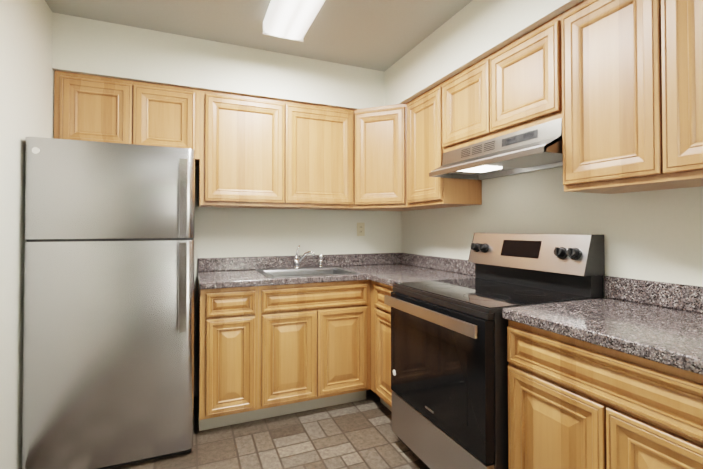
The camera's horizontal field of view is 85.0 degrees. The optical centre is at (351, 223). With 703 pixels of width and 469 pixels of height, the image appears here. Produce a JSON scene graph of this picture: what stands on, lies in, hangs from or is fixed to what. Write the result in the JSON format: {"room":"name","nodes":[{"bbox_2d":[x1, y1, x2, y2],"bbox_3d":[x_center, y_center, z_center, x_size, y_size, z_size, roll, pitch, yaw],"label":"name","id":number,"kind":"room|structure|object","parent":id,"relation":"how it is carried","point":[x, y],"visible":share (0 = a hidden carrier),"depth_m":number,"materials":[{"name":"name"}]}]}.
{"room":"kitchen","nodes":[
{"label":"kitchen","id":0,"kind":"room"},
{"bbox_2d":[0,0,53,468],"bbox_3d":[-0.997,-0.011,0.274,0.130,2.500,5.050,0,-1,-23],"label":"wall","id":1,"kind":"structure","parent":0,"point":[26,90],"depth_m":1.79,"materials":[{"name":"paint"}]},
{"bbox_2d":[52,12,383,109],"bbox_3d":[-0.818,-1.061,2.814,2.160,0.328,0.335,0,-1,-23],"label":"soffit","id":2,"kind":"structure","parent":0,"point":[80,45],"depth_m":2.56,"materials":[{"name":"paint"}]},
{"bbox_2d":[45,0,472,71],"bbox_3d":[0.217,-1.304,0.805,2.765,0.100,5.050,0,-1,-23],"label":"ceiling","id":3,"kind":"structure","parent":0,"point":[382,35],"depth_m":2.35,"materials":[{"name":"paint"}]},
{"bbox_2d":[263,0,324,41],"bbox_3d":[-0.186,-1.201,1.832,0.258,0.074,1.232,0,-1,-23],"label":"ceiling light fixture","id":4,"kind":"object","parent":3,"relation":"attached to","point":[290,19],"visible":1,"depth_m":2.18,"materials":[{"name":"white plastic"}]},
{"bbox_2d":[108,389,427,468],"bbox_3d":[0.217,1.296,0.767,2.765,0.100,5.050,0,-1,-23],"label":"floor","id":5,"kind":"structure","parent":0,"point":[360,434],"depth_m":2.20,"materials":[{"name":"tile"}]},
{"bbox_2d":[21,137,194,468],"bbox_3d":[-1.337,0.430,2.255,0.757,1.675,0.763,0,-1,-23],"label":"refrigerator","id":6,"kind":"object","parent":5,"relation":"on","point":[108,332],"visible":1,"depth_m":1.95,"materials":[{"name":"silver metal"}]},
{"bbox_2d":[197,282,257,430],"bbox_3d":[-0.857,0.835,2.613,0.342,0.876,0.622,0,-1,-23],"label":"base cabinet","id":7,"kind":"object","parent":5,"relation":"on","point":[227,384],"visible":1,"depth_m":2.34,"materials":[{"name":"brown wood"}]},
{"bbox_2d":[256,280,370,419],"bbox_3d":[-0.337,0.838,2.832,0.784,0.876,0.622,0,-1,-23],"label":"base cabinet","id":8,"kind":"object","parent":5,"relation":"on","point":[314,345],"visible":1,"depth_m":2.54,"materials":[{"name":"brown wood"}]},
{"bbox_2d":[198,254,429,288],"bbox_3d":[-0.216,0.330,2.878,1.730,0.140,0.645,0,-1,-23],"label":"countertop","id":9,"kind":"structure","parent":8,"relation":"on","point":[226,272],"depth_m":2.85,"materials":[{"name":"stone"}]},
{"bbox_2d":[293,245,314,268],"bbox_3d":[-0.377,0.265,3.024,0.161,0.183,0.121,0,-1,-23],"label":"faucet","id":10,"kind":"object","parent":9,"relation":"on","point":[297,260],"visible":1,"depth_m":3.01,"materials":[{"name":"silver metal"}]},
{"bbox_2d":[256,266,359,277],"bbox_3d":[-0.337,0.484,2.826,0.637,0.260,0.547,0,-1,-23],"label":"sink","id":11,"kind":"object","parent":9,"relation":"in","point":[300,272],"visible":0.23,"depth_m":2.96,"materials":[{"name":"silver metal"}]},
{"bbox_2d":[318,254,322,267],"bbox_3d":[-0.248,0.303,3.106,0.044,0.108,0.048,0,-1,-23],"label":"sprayer","id":12,"kind":"object","parent":11,"relation":"on","point":[320,260],"visible":1,"depth_m":3.10,"materials":[{"name":"silver metal"}]},
{"bbox_2d":[350,253,413,256],"bbox_3d":[0.279,0.333,3.095,0.650,0.140,0.480,0,-1,-23],"label":"countertop","id":13,"kind":"structure","parent":8,"relation":"on","point":[369,254],"depth_m":3.39,"materials":[{"name":"stone"}]},
{"bbox_2d":[366,256,474,286],"bbox_3d":[0.494,0.325,2.584,0.650,0.140,0.450,0,-1,-23],"label":"countertop","id":14,"kind":"structure","parent":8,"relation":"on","point":[389,269],"depth_m":2.82,"materials":[{"name":"stone"}]},
{"bbox_2d":[371,281,392,411],"bbox_3d":[0.499,0.835,2.602,0.622,0.876,0.493,0,-1,-23],"label":"base cabinet","id":15,"kind":"object","parent":5,"relation":"on","point":[381,349],"visible":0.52,"depth_m":2.55,"materials":[{"name":"brown wood"}]},
{"bbox_2d":[384,233,604,468],"bbox_3d":[0.677,0.660,1.988,0.746,1.208,0.784,0,-1,-23],"label":"range","id":16,"kind":"object","parent":5,"relation":"on","point":[449,374],"visible":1,"depth_m":1.80,"materials":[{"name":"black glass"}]},
{"bbox_2d":[507,320,702,468],"bbox_3d":[1.054,0.815,1.285,0.622,0.876,0.800,0,-1,-23],"label":"base cabinet","id":17,"kind":"object","parent":5,"relation":"on","point":[573,403],"visible":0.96,"depth_m":1.20,"materials":[{"name":"brown wood"}]},
{"bbox_2d":[502,276,702,374],"bbox_3d":[1.196,0.301,0.940,0.635,0.140,1.562,0,-1,-23],"label":"countertop","id":18,"kind":"structure","parent":17,"relation":"on","point":[659,322],"depth_m":1.36,"materials":[{"name":"stone"}]},
{"bbox_2d":[194,166,400,396],"bbox_3d":[-0.730,0.029,3.072,2.535,2.500,0.100,0,-1,-23],"label":"wall","id":19,"kind":"structure","parent":0,"point":[237,232],"depth_m":3.09,"materials":[{"name":"paint"}]},
{"bbox_2d":[54,70,199,165],"bbox_3d":[-1.440,-0.663,2.549,0.800,0.470,0.326,0,-1,-23],"label":"upper cabinet","id":20,"kind":"object","parent":19,"relation":"attached to","point":[100,109],"visible":0.79,"depth_m":2.39,"materials":[{"name":"brown wood"}]},
{"bbox_2d":[199,90,353,209],"bbox_3d":[-0.554,-0.505,2.920,1.122,0.775,0.326,0,-1,-23],"label":"upper cabinet","id":21,"kind":"object","parent":19,"relation":"attached to","point":[260,152],"visible":0.98,"depth_m":2.75,"materials":[{"name":"brown wood"}]},
{"bbox_2d":[357,223,364,235],"bbox_3d":[0.081,0.053,3.354,0.072,0.116,0.008,0,-1,-23],"label":"electrical outlet","id":22,"kind":"object","parent":19,"relation":"attached to","point":[360,229],"visible":1,"depth_m":3.35,"materials":[{"name":"beige plastic"}]},
{"bbox_2d":[344,103,434,210],"bbox_3d":[0.295,-0.502,3.126,0.606,0.775,0.606,0,-1,-23],"label":"upper cabinet","id":23,"kind":"object","parent":19,"relation":"attached to","point":[380,158],"visible":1,"depth_m":2.92,"materials":[{"name":"brown wood"}]},
{"bbox_2d":[384,0,582,105],"bbox_3d":[1.238,-1.084,1.232,0.350,0.328,4.850,0,-1,-23],"label":"soffit","id":24,"kind":"structure","parent":0,"point":[471,33],"depth_m":2.20,"materials":[{"name":"paint"}]},
{"bbox_2d":[401,167,702,297],"bbox_3d":[1.445,0.004,1.303,0.100,2.500,5.050,0,-1,-23],"label":"wall","id":25,"kind":"structure","parent":0,"point":[655,235],"depth_m":1.87,"materials":[{"name":"paint"}]},
{"bbox_2d":[407,82,481,207],"bbox_3d":[0.627,-0.509,2.696,0.326,0.775,0.449,0,-1,-23],"label":"upper cabinet","id":26,"kind":"object","parent":25,"relation":"attached to","point":[425,150],"visible":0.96,"depth_m":2.57,"materials":[{"name":"brown wood"}]},
{"bbox_2d":[442,13,561,152],"bbox_3d":[0.879,-0.677,2.102,0.326,0.455,0.844,0,-1,-23],"label":"upper cabinet","id":27,"kind":"object","parent":25,"relation":"attached to","point":[514,85],"visible":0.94,"depth_m":1.93,"materials":[{"name":"brown wood"}]},
{"bbox_2d":[429,118,562,179],"bbox_3d":[0.837,-0.371,2.080,0.415,0.155,0.845,0,-1,-23],"label":"hood vent","id":28,"kind":"object","parent":27,"relation":"attached to","point":[535,148],"visible":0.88,"depth_m":1.98,"materials":[{"name":"silver metal"}]},
{"bbox_2d":[562,0,702,193],"bbox_3d":[1.191,-0.528,1.360,0.326,0.775,0.760,0,-1,-23],"label":"upper cabinet","id":29,"kind":"object","parent":25,"relation":"attached to","point":[632,95],"visible":1,"depth_m":1.40,"materials":[{"name":"brown wood"}]}
]}

